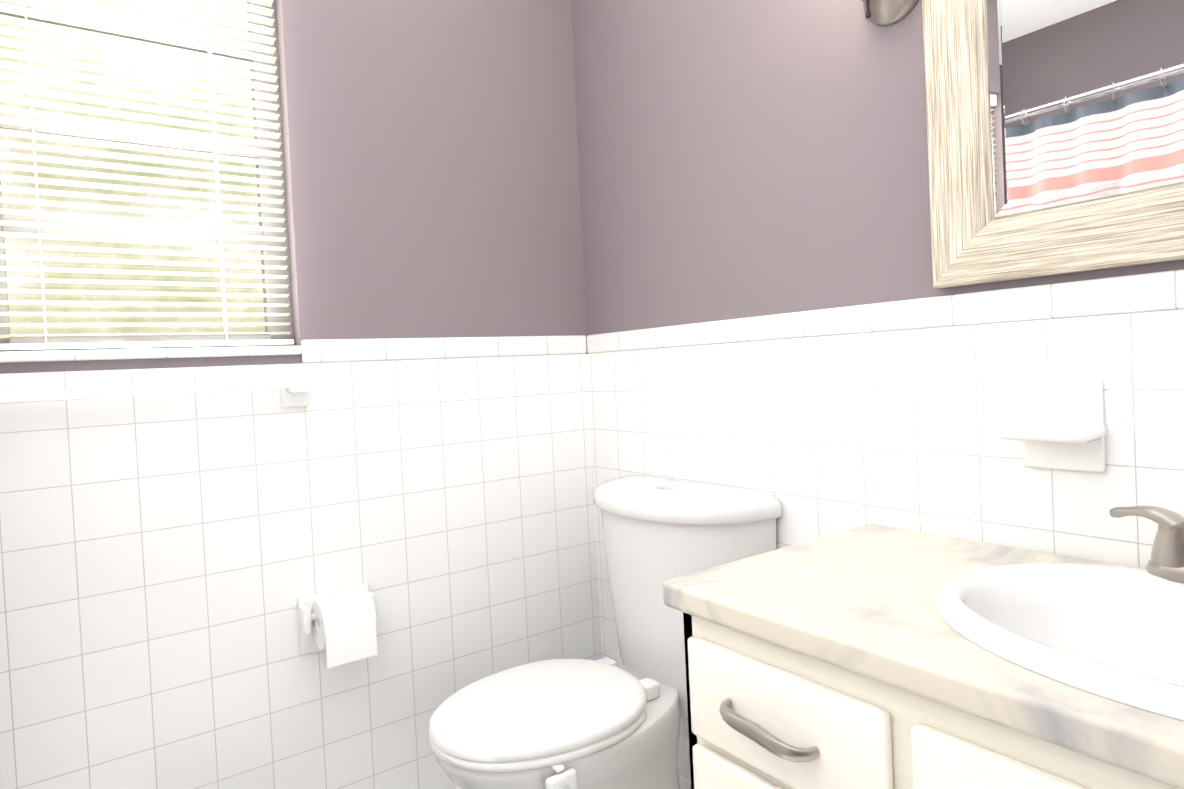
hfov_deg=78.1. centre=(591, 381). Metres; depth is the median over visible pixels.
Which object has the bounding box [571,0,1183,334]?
wall
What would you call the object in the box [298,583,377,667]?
paper holder
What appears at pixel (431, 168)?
wall
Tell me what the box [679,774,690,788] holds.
baseboard
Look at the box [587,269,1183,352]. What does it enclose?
tile trim
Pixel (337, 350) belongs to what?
tile trim
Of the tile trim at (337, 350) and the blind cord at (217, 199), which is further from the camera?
the tile trim at (337, 350)
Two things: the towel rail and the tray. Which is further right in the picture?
the tray
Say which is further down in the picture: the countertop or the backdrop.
the countertop
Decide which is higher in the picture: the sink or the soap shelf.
the soap shelf
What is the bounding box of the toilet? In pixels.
[429,475,781,788]
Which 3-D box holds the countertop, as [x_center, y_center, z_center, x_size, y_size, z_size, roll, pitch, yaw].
[0.768,0.288,0.585,0.519,0.039,1.564,-4,1,-36]
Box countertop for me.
[663,524,1183,777]
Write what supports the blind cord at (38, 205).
hanging from the blind headrail
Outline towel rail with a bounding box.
[0,370,309,407]
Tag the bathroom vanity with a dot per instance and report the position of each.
(765, 712)
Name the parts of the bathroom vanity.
handle pull, drawer, door, door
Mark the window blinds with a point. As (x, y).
(259, 16)
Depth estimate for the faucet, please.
0.91 m
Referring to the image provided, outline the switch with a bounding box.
[865,0,870,18]
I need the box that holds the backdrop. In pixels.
[0,0,264,334]
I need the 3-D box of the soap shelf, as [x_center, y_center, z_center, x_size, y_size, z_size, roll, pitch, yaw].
[0.676,0.067,1.076,0.084,0.136,0.124,-4,1,-36]
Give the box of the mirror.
[922,0,1183,288]
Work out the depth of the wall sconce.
1.28 m
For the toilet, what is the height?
0.828 m
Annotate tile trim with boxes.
[301,335,586,362]
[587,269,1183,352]
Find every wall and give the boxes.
[0,0,587,373]
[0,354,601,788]
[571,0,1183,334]
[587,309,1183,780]
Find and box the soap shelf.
[996,379,1105,472]
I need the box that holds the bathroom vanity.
[663,598,1183,788]
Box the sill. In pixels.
[0,346,301,362]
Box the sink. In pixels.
[936,563,1183,788]
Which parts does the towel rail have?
plate, post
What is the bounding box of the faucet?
[1109,506,1183,603]
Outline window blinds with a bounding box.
[0,0,293,351]
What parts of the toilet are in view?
seat, nightlight arm, bowl, tank lid, tank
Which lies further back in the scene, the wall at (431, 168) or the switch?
the wall at (431, 168)
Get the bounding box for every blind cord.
[27,28,46,333]
[205,2,224,332]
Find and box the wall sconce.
[862,0,917,25]
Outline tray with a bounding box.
[996,421,1105,443]
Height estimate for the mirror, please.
0.944 m

